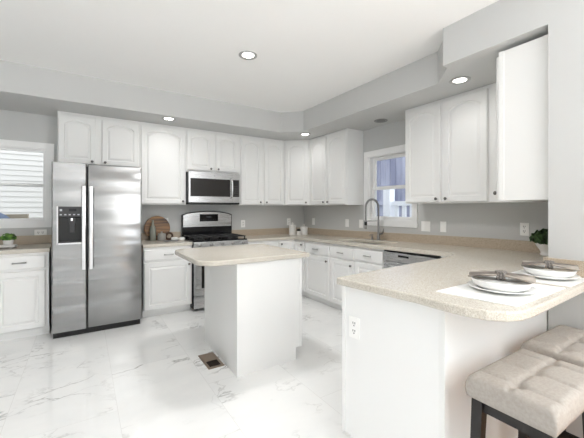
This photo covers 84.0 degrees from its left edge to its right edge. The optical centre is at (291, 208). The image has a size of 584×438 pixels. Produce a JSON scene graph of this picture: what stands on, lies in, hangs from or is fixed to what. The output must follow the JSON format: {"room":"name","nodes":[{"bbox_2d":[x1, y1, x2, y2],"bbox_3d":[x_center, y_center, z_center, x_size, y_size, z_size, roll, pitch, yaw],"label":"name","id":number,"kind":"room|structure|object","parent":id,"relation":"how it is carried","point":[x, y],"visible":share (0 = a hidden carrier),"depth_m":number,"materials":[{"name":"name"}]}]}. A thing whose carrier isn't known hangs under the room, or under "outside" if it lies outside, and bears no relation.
{"room":"kitchen","nodes":[
{"label":"kitchen","id":0,"kind":"room"},
{"bbox_2d":[3,240,13,245],"bbox_3d":[-2.996,0.360,3.425,0.090,0.068,0.090,0,0,-33],"label":"pot","id":1,"kind":"object","parent":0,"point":[5,242],"depth_m":3.39,"materials":[{"name":"white ceramic"}]},
{"bbox_2d":[0,110,303,235],"bbox_3d":[-2.282,-0.043,4.429,6.140,2.765,0.140,0,0,-33],"label":"wall","id":2,"kind":"structure","parent":0,"point":[18,126],"depth_m":4.62,"materials":[{"name":"grey paint"}]},
{"bbox_2d":[0,235,51,244],"bbox_3d":[-3.107,0.362,3.804,0.515,0.100,0.019,0,0,-33],"label":"backsplash","id":3,"kind":"structure","parent":2,"relation":"attached to","point":[31,239],"depth_m":3.82,"materials":[{"name":"beige stone"}]},
{"bbox_2d":[0,139,53,227],"bbox_3d":[-3.288,-0.285,3.733,0.895,1.010,0.095,0,0,-33],"label":"window","id":4,"kind":"structure","parent":2,"relation":"in","point":[47,149],"depth_m":3.87,"materials":[{"name":"white paint"}]},
{"bbox_2d":[34,229,46,234],"bbox_3d":[-3.005,0.282,3.877,0.118,0.072,0.008,0,0,-33],"label":"wall outlet","id":5,"kind":"object","parent":2,"relation":"attached to","point":[44,231],"visible":1,"depth_m":3.88,"materials":[{"name":"white plastic"}]},
{"bbox_2d":[58,111,139,166],"bbox_3d":[-2.394,-0.825,4.055,0.858,0.605,0.365,0,0,-33],"label":"upper cabinet","id":6,"kind":"object","parent":2,"relation":"attached to","point":[82,138],"visible":0.98,"depth_m":3.93,"materials":[{"name":"white paint"}]},
{"bbox_2d":[142,232,180,239],"bbox_3d":[-1.881,0.382,4.590,0.592,0.100,0.019,0,0,-33],"label":"backsplash","id":7,"kind":"structure","parent":2,"relation":"attached to","point":[175,234],"depth_m":4.66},
{"bbox_2d":[140,122,185,204],"bbox_3d":[-1.785,-0.594,4.445,0.583,1.067,0.365,0,0,-33],"label":"upper cabinet","id":8,"kind":"object","parent":2,"relation":"attached to","point":[162,147],"visible":0.97,"depth_m":4.32,"materials":[{"name":"white paint"}]},
{"bbox_2d":[186,128,238,173],"bbox_3d":[-1.209,-0.825,4.815,0.783,0.605,0.365,0,0,-33],"label":"upper cabinet","id":9,"kind":"object","parent":2,"relation":"attached to","point":[206,151],"visible":1,"depth_m":4.67,"materials":[{"name":"white paint"}]},
{"bbox_2d":[186,171,239,204],"bbox_3d":[-1.183,-0.293,4.773,0.750,0.450,0.459,0,0,-33],"label":"microwave","id":10,"kind":"object","parent":9,"relation":"attached to","point":[202,188],"visible":1,"depth_m":4.62,"materials":[{"name":"grey metal"}]},
{"bbox_2d":[238,135,283,205],"bbox_3d":[-0.539,-0.594,5.244,0.803,1.067,0.365,0,0,-33],"label":"upper cabinet","id":11,"kind":"object","parent":2,"relation":"attached to","point":[261,160],"visible":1,"depth_m":5.10,"materials":[{"name":"white paint"}]},
{"bbox_2d":[277,140,318,205],"bbox_3d":[0.130,-0.594,5.521,0.616,1.067,0.620,0,0,-33],"label":"upper cabinet","id":12,"kind":"object","parent":2,"relation":"attached to","point":[296,152],"visible":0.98,"depth_m":5.29,"materials":[{"name":"white paint"}]},
{"bbox_2d":[0,295,349,437],"bbox_3d":[0.115,1.380,0.673,6.120,0.080,9.010,0,0,-33],"label":"floor","id":13,"kind":"structure","parent":0,"point":[146,379],"depth_m":2.46,"materials":[{"name":"tile"}]},
{"bbox_2d":[0,249,51,340],"bbox_3d":[-2.925,0.896,3.531,0.488,0.888,0.668,0,0,-33],"label":"base cabinet","id":14,"kind":"object","parent":13,"relation":"on","point":[25,278],"visible":0.98,"depth_m":3.32,"materials":[{"name":"white paint"}]},
{"bbox_2d":[0,235,51,254],"bbox_3d":[-2.942,0.382,3.545,0.515,0.140,0.634,0,0,-33],"label":"countertop","id":15,"kind":"structure","parent":14,"relation":"on","point":[31,243],"depth_m":3.67,"materials":[{"name":"beige stone"}]},
{"bbox_2d":[0,244,16,247],"bbox_3d":[-3.073,0.396,3.375,0.320,0.032,0.110,0,0,-33],"label":"tray","id":16,"kind":"object","parent":15,"relation":"on","point":[13,245],"visible":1,"depth_m":3.39,"materials":[{"name":"white"}]},
{"bbox_2d":[0,233,16,245],"bbox_3d":[-2.997,0.323,3.425,0.142,0.141,0.141,0,0,-33],"label":"potted succulent","id":17,"kind":"object","parent":16,"relation":"on","point":[8,239],"visible":0.99,"depth_m":3.40,"materials":[{"name":"green plant"}]},
{"bbox_2d":[52,162,141,338],"bbox_3d":[-2.283,0.424,3.824,0.840,1.832,0.818,0,0,-33],"label":"refrigerator","id":18,"kind":"object","parent":13,"relation":"on","point":[97,209],"visible":1,"depth_m":3.50,"materials":[{"name":"grey metal"}]},
{"bbox_2d":[142,245,191,317],"bbox_3d":[-1.703,0.906,4.315,0.582,0.868,0.668,0,0,-33],"label":"base cabinet","id":19,"kind":"object","parent":13,"relation":"on","point":[166,276],"visible":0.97,"depth_m":4.05,"materials":[{"name":"white paint"}]},
{"bbox_2d":[142,232,192,247],"bbox_3d":[-1.715,0.402,4.331,0.592,0.140,0.634,0,0,-33],"label":"countertop","id":20,"kind":"structure","parent":19,"relation":"on","point":[146,243],"depth_m":4.18,"materials":[{"name":"beige stone"}]},
{"bbox_2d":[150,220,155,240],"bbox_3d":[-1.887,0.292,4.397,0.080,0.280,0.080,0,0,-33],"label":"ceramic bottle","id":21,"kind":"object","parent":20,"relation":"on","point":[152,228],"visible":0.98,"depth_m":4.37,"materials":[{"name":"grey ceramic"}]},
{"bbox_2d":[144,216,169,239],"bbox_3d":[-1.869,0.265,4.504,0.336,0.333,0.070,0,0,-33],"label":"round board","id":22,"kind":"object","parent":20,"relation":"on","point":[160,223],"visible":0.75,"depth_m":4.50,"materials":[{"name":"brown wood"}]},
{"bbox_2d":[158,231,165,240],"bbox_3d":[-1.774,0.368,4.416,0.104,0.127,0.104,0,0,-33],"label":"lidded jar","id":23,"kind":"object","parent":20,"relation":"on","point":[161,236],"visible":0.94,"depth_m":4.37,"materials":[{"name":"grey ceramic"}]},
{"bbox_2d":[166,232,172,239],"bbox_3d":[-1.702,0.373,4.492,0.117,0.117,0.028,0,0,-33],"label":"ring","id":24,"kind":"object","parent":20,"relation":"on","point":[167,233],"visible":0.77,"depth_m":4.48,"materials":[{"name":"brown wood"}]},
{"bbox_2d":[198,352,223,369],"bbox_3d":[-0.717,1.337,2.867,0.140,0.006,0.300,0,0,-33],"label":"floor vent","id":25,"kind":"object","parent":13,"relation":"in","point":[211,361],"visible":1,"depth_m":2.86,"materials":[{"name":"brown metal"}]},
{"bbox_2d":[181,211,247,309],"bbox_3d":[-1.107,0.685,4.653,0.763,1.310,0.711,0,0,-33],"label":"gas range","id":26,"kind":"object","parent":13,"relation":"on","point":[201,228],"visible":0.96,"depth_m":4.70,"materials":[{"name":"silver metal"}]},
{"bbox_2d":[185,237,246,241],"bbox_3d":[-1.115,0.431,4.666,0.763,0.018,0.570,0,0,-33],"label":"cooktop","id":27,"kind":"object","parent":26,"relation":"in","point":[221,239],"depth_m":4.49,"materials":[{"name":"black metal"}]},
{"bbox_2d":[205,258,301,376],"bbox_3d":[-0.392,0.888,3.108,0.647,0.903,0.844,0,0,-33],"label":"base cabinet","id":28,"kind":"object","parent":13,"relation":"on","point":[253,311],"visible":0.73,"depth_m":2.76,"materials":[{"name":"white paint"}]},
{"bbox_2d":[175,244,308,265],"bbox_3d":[-0.509,0.415,3.062,1.000,0.040,0.955,0,0,-33],"label":"countertop","id":29,"kind":"structure","parent":28,"relation":"on","point":[247,253],"depth_m":2.85,"materials":[{"name":"beige stone"}]},
{"bbox_2d":[248,240,277,245],"bbox_3d":[-0.580,0.907,5.035,0.510,0.865,0.668,0,0,-33],"label":"base cabinet","id":30,"kind":"object","parent":13,"relation":"on","point":[275,242],"visible":0.02,"depth_m":4.84,"materials":[{"name":"white paint"}]},
{"bbox_2d":[278,239,309,297],"bbox_3d":[0.083,0.907,5.322,0.911,0.865,0.906,0,0,-33],"label":"base cabinet","id":31,"kind":"object","parent":13,"relation":"on","point":[299,245],"visible":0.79,"depth_m":4.95,"materials":[{"name":"white paint"}]},
{"bbox_2d":[232,227,583,321],"bbox_3d":[0.468,0.383,3.538,2.190,0.185,4.327,0,0,-33],"label":"countertop","id":32,"kind":"structure","parent":31,"relation":"on","point":[418,283],"depth_m":2.16,"materials":[{"name":"beige stone"}]},
{"bbox_2d":[289,223,295,234],"bbox_3d":[0.008,0.334,5.517,0.122,0.203,0.122,0,0,-33],"label":"canister","id":33,"kind":"object","parent":32,"relation":"on","point":[292,228],"visible":1,"depth_m":5.47,"materials":[{"name":"white ceramic"}]},
{"bbox_2d":[300,224,307,234],"bbox_3d":[0.202,0.347,5.511,0.126,0.176,0.126,0,0,-33],"label":"canister","id":34,"kind":"object","parent":32,"relation":"on","point":[304,230],"visible":0.96,"depth_m":5.46,"materials":[{"name":"white ceramic"}]},
{"bbox_2d":[364,198,383,239],"bbox_3d":[1.067,0.136,4.212,0.286,0.555,0.120,0,0,-33],"label":"faucet","id":35,"kind":"object","parent":32,"relation":"on","point":[370,199],"visible":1,"depth_m":4.26,"materials":[{"name":"silver metal"}]},
{"bbox_2d":[435,283,564,306],"bbox_3d":[1.006,0.388,1.558,0.597,0.003,0.335,0,0,-33],"label":"placemat","id":36,"kind":"object","parent":32,"relation":"on","point":[464,290],"visible":0.64,"depth_m":1.47,"materials":[{"name":"white fabric"}]},
{"bbox_2d":[467,280,537,294],"bbox_3d":[0.995,0.376,1.546,0.280,0.022,0.280,0,0,-33],"label":"dinner plate","id":37,"kind":"object","parent":36,"relation":"on","point":[533,289],"visible":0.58,"depth_m":1.47,"materials":[{"name":"white ceramic"}]},
{"bbox_2d":[471,276,533,292],"bbox_3d":[0.995,0.356,1.546,0.252,0.047,0.252,0,0,-33],"label":"salad bowl","id":38,"kind":"object","parent":37,"relation":"on","point":[509,285],"visible":0.79,"depth_m":1.48,"materials":[{"name":"white ceramic"}]},
{"bbox_2d":[468,270,536,283],"bbox_3d":[0.993,0.314,1.542,0.262,0.024,0.197,0,0,33],"label":"napkin","id":39,"kind":"object","parent":38,"relation":"on","point":[527,278],"visible":0.88,"depth_m":1.53,"materials":[{"name":"grey fabric"}]},
{"bbox_2d":[495,270,506,279],"bbox_3d":[0.995,0.315,1.546,0.050,0.048,0.057,0,0,33],"label":"napkin ring","id":40,"kind":"object","parent":39,"relation":"on","point":[500,273],"visible":0.98,"depth_m":1.53,"materials":[{"name":"grey metal"}]},
{"bbox_2d":[529,228,547,255],"bbox_3d":[2.147,0.274,2.720,0.270,0.232,0.276,0,0,-33],"label":"potted plant","id":41,"kind":"object","parent":32,"relation":"on","point":[540,238],"visible":0.42,"depth_m":2.69,"materials":[{"name":"green plant"}]},
{"bbox_2d":[511,270,583,286],"bbox_3d":[1.413,0.388,1.833,0.367,0.003,0.336,0,0,-33],"label":"placemat","id":42,"kind":"object","parent":32,"relation":"on","point":[568,283],"visible":0.5,"depth_m":1.73,"materials":[{"name":"white fabric"}]},
{"bbox_2d":[520,270,580,279],"bbox_3d":[1.455,0.376,1.836,0.268,0.022,0.268,0,0,-33],"label":"dinner plate","id":43,"kind":"object","parent":42,"relation":"on","point":[521,271],"visible":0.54,"depth_m":1.76,"materials":[{"name":"white ceramic"}]},
{"bbox_2d":[523,265,576,277],"bbox_3d":[1.455,0.356,1.836,0.241,0.047,0.241,0,0,-33],"label":"salad bowl","id":44,"kind":"object","parent":43,"relation":"on","point":[556,272],"visible":0.73,"depth_m":1.78,"materials":[{"name":"white ceramic"}]},
{"bbox_2d":[521,261,579,270],"bbox_3d":[1.452,0.314,1.833,0.251,0.024,0.197,0,0,38],"label":"napkin","id":45,"kind":"object","parent":44,"relation":"on","point":[524,263],"visible":0.94,"depth_m":1.82,"materials":[{"name":"grey fabric"}]},
{"bbox_2d":[544,260,554,268],"bbox_3d":[1.455,0.315,1.836,0.050,0.048,0.057,0,0,38],"label":"napkin ring","id":46,"kind":"object","parent":45,"relation":"on","point":[547,262],"visible":0.98,"depth_m":1.82,"materials":[{"name":"grey metal"}]},
{"bbox_2d":[305,241,362,307],"bbox_3d":[0.588,0.906,4.755,0.668,0.867,0.585,0,0,-33],"label":"base cabinet","id":47,"kind":"object","parent":13,"relation":"on","point":[317,265],"visible":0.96,"depth_m":4.57,"materials":[{"name":"white paint"}]},
{"bbox_2d":[330,244,354,309],"bbox_3d":[0.874,0.902,4.309,0.668,0.876,0.470,0,0,-33],"label":"base cabinet","id":48,"kind":"object","parent":13,"relation":"on","point":[342,260],"visible":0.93,"depth_m":4.18,"materials":[{"name":"white paint"}]},
{"bbox_2d":[355,246,383,273],"bbox_3d":[1.126,0.895,3.916,0.668,0.890,0.462,0,0,-33],"label":"base cabinet","id":49,"kind":"object","parent":13,"relation":"on","point":[366,259],"visible":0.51,"depth_m":3.76,"materials":[{"name":"white paint"}]},
{"bbox_2d":[384,250,440,267],"bbox_3d":[1.397,0.894,3.424,0.642,0.893,0.644,0,0,-33],"label":"dishwasher","id":50,"kind":"object","parent":13,"relation":"on","point":[391,258],"visible":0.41,"depth_m":3.34,"materials":[{"name":"grey metal"}]},
{"bbox_2d":[342,256,547,437],"bbox_3d":[1.242,0.886,2.353,2.163,0.908,0.960,0,0,-33],"label":"base cabinet","id":51,"kind":"object","parent":13,"relation":"on","point":[409,367],"visible":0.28,"depth_m":1.59,"materials":[{"name":"white paint"}]},
{"bbox_2d":[349,315,359,339],"bbox_3d":[0.342,0.650,1.779,0.008,0.118,0.072,0,0,-42],"label":"wall outlet","id":52,"kind":"object","parent":51,"relation":"attached to","point":[354,322],"visible":1,"depth_m":1.77,"materials":[{"name":"white plastic"}]},
{"bbox_2d":[352,321,356,334],"bbox_3d":[0.340,0.650,1.778,0.002,0.074,0.033,0,0,-41],"label":"socket","id":53,"kind":"object","parent":52,"relation":"attached to","point":[354,323],"depth_m":1.77,"materials":[{"name":"white plastic"}]},
{"bbox_2d":[0,0,498,112],"bbox_3d":[0.115,-1.475,0.673,6.120,0.100,9.010,0,0,-33],"label":"ceiling","id":54,"kind":"structure","parent":0,"point":[310,53],"depth_m":2.74,"materials":[{"name":"white paint"}]},
{"bbox_2d":[239,51,256,59],"bbox_3d":[-0.407,-1.419,3.002,0.170,0.009,0.170,0,0,-33],"label":"recessed light","id":55,"kind":"object","parent":54,"relation":"in","point":[246,55],"visible":1,"depth_m":3.00,"materials":[{"name":"grey"}]},
{"bbox_2d":[0,29,547,140],"bbox_3d":[-1.205,-1.278,2.620,6.000,0.295,4.067,0,0,-33],"label":"soffit","id":56,"kind":"structure","parent":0,"point":[23,88],"depth_m":3.63,"materials":[{"name":"grey paint"}]},
{"bbox_2d":[162,117,175,120],"bbox_3d":[-1.540,-1.125,4.056,0.170,0.009,0.170,0,0,-33],"label":"recessed light","id":57,"kind":"object","parent":56,"relation":"attached to","point":[163,118],"visible":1,"depth_m":4.04,"materials":[{"name":"grey"}]},
{"bbox_2d":[374,119,387,122],"bbox_3d":[1.135,-1.125,4.140,0.170,0.009,0.170,0,0,-33],"label":"recessed light","id":58,"kind":"object","parent":56,"relation":"attached to","point":[376,120],"visible":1,"depth_m":4.13,"materials":[{"name":"grey"}]},
{"bbox_2d":[449,76,470,84],"bbox_3d":[1.472,-1.125,2.845,0.170,0.009,0.170,0,0,-33],"label":"recessed light","id":59,"kind":"object","parent":56,"relation":"attached to","point":[464,79],"visible":1,"depth_m":2.84,"materials":[{"name":"white"}]},
{"bbox_2d":[304,119,547,243],"bbox_3d":[1.421,-0.043,4.231,0.160,2.765,4.190,0,0,-33],"label":"wall","id":60,"kind":"structure","parent":0,"point":[480,220],"depth_m":3.63,"materials":[{"name":"grey paint"}]},
{"bbox_2d":[310,128,362,204],"bbox_3d":[0.640,-0.594,4.959,0.365,1.067,0.878,0,0,-33],"label":"upper cabinet","id":61,"kind":"object","parent":60,"relation":"attached to","point":[336,158],"visible":1,"depth_m":4.68,"materials":[{"name":"white paint"}]},
{"bbox_2d":[345,219,348,226],"bbox_3d":[0.842,0.215,4.975,0.012,0.118,0.072,0,0,-33],"label":"light switch","id":62,"kind":"object","parent":60,"relation":"attached to","point":[346,220],"visible":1,"depth_m":4.97,"materials":[{"name":"white plastic"}]},
{"bbox_2d":[359,220,362,227],"bbox_3d":[1.003,0.215,4.724,0.012,0.118,0.072,0,0,-33],"label":"light switch","id":63,"kind":"object","parent":60,"relation":"attached to","point":[360,221],"visible":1,"depth_m":4.72,"materials":[{"name":"white plastic"}]},
{"bbox_2d":[364,144,417,227],"bbox_3d":[1.330,-0.290,4.322,0.145,1.040,0.880,0,0,-33],"label":"window","id":64,"kind":"structure","parent":60,"relation":"in","point":[371,158],"depth_m":4.48,"materials":[{"name":"white paint"}]},
{"bbox_2d":[421,221,429,231],"bbox_3d":[1.577,0.205,3.829,0.012,0.118,0.118,0,0,-33],"label":"light switch","id":65,"kind":"object","parent":60,"relation":"attached to","point":[425,225],"visible":1,"depth_m":3.83,"materials":[{"name":"white plastic"}]},
{"bbox_2d":[440,221,445,231],"bbox_3d":[1.697,0.200,3.642,0.012,0.118,0.072,0,0,-33],"label":"light switch","id":66,"kind":"object","parent":60,"relation":"attached to","point":[442,224],"visible":1,"depth_m":3.64,"materials":[{"name":"white plastic"}]},
{"bbox_2d":[405,83,547,203],"bbox_3d":[1.743,-0.594,3.238,0.365,1.067,1.270,0,0,-33],"label":"upper cabinet","id":67,"kind":"object","parent":60,"relation":"attached to","point":[450,142],"visible":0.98,"depth_m":3.20,"materials":[{"name":"white paint"}]},
{"bbox_2d":[520,223,528,235],"bbox_3d":[2.129,0.185,2.971,0.008,0.118,0.072,0,0,-33],"label":"wall outlet","id":68,"kind":"object","parent":60,"relation":"attached to","point":[524,227],"visible":1,"depth_m":2.97,"materials":[{"name":"white plastic"}]},
{"bbox_2d":[443,0,583,437],"bbox_3d":[2.122,-0.043,2.050,1.015,2.765,1.861,0,0,-33],"label":"wall","id":69,"kind":"structure","parent":0,"point":[565,17],"depth_m":1.93,"materials":[{"name":"grey paint"}]},
{"bbox_2d":[232,227,583,277],"bbox_3d":[0.777,0.362,3.759,1.431,0.145,4.289,0,0,-33],"label":"backsplash","id":70,"kind":"structure","parent":69,"relation":"attached to","point":[503,244],"depth_m":3.66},
{"bbox_2d":[493,34,547,201],"bbox_3d":[1.782,-0.576,2.338,0.648,1.032,0.358,0,0,-33],"label":"upper cabinet","id":71,"kind":"object","parent":69,"relation":"attached to","point":[521,70],"visible":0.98,"depth_m":2.14,"materials":[{"name":"white paint"}]},
{"bbox_3d":[2.863,1.380,-0.047,2.270,0.080,4.830,0,0,-33],"label":"floor","id":72,"kind":"structure","parent":0,"visible":0},
{"bbox_2d":[465,349,583,437],"bbox_3d":[0.989,1.000,1.321,0.485,0.679,0.305,0,0,-33],"label":"counter stool","id":73,"kind":"object","parent":72,"relation":"on","point":[537,395],"visible":1,"depth_m":1.23,"materials":[{"name":"beige fabric"}]},
{"bbox_2d":[520,325,583,437],"bbox_3d":[1.436,1.000,1.641,0.485,0.679,0.305,0,0,-33],"label":"counter stool","id":74,"kind":"object","parent":72,"relation":"on","point":[564,343],"visible":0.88,"depth_m":1.59,"materials":[{"name":"beige fabric"}]},
{"label":"outside","id":75,"kind":"structure","parent":0,"visible":0},
{"bbox_3d":[-7.961,2.190,21.677,70.000,0.100,34.910,0,0,-33],"label":"ground","id":76,"kind":"structure","parent":75,"visible":0},
{"bbox_2d":[0,213,9,218],"bbox_3d":[-4.342,1.050,4.340,0.835,2.180,0.605,0,0,-33],"label":"covered grill","id":77,"kind":"object","parent":76,"relation":"on","point":[2,216],"visible":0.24,"depth_m":4.58,"materials":[{"name":"blue fabric"}]},
{"bbox_2d":[5,214,28,217],"bbox_3d":[-4.612,1.110,4.729,1.200,2.060,0.140,0,0,-33],"label":"wooden ledge","id":78,"kind":"object","parent":76,"relation":"on","point":[8,215],"visible":0.16,"depth_m":4.93,"materials":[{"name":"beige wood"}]},
{"bbox_2d":[0,150,42,217],"bbox_3d":[-6.711,-0.510,6.761,11.000,5.300,0.272,0,0,-33],"label":"house","id":79,"kind":"structure","parent":76,"relation":"on","point":[15,166],"depth_m":7.11,"materials":[{"name":"grey"}]},
{"bbox_2d":[377,157,409,216],"bbox_3d":[2.155,0.180,8.848,0.080,3.919,8.570,0,0,-33],"label":"fence","id":80,"kind":"object","parent":76,"relation":"on","point":[390,172],"visible":0.02,"depth_m":8.24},
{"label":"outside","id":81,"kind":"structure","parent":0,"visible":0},
{"bbox_3d":[22.375,2.190,5.492,36.400,0.100,25.090,0,0,-33],"label":"plot","id":82,"kind":"object","parent":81,"visible":0},
{"bbox_2d":[383,189,411,216],"bbox_3d":[2.347,0.880,5.140,0.140,2.520,2.200,0,0,-33],"label":"deck railing","id":83,"kind":"object","parent":82,"relation":"on","point":[390,206],"visible":0.06,"depth_m":5.92,"materials":[{"name":"white paint"}]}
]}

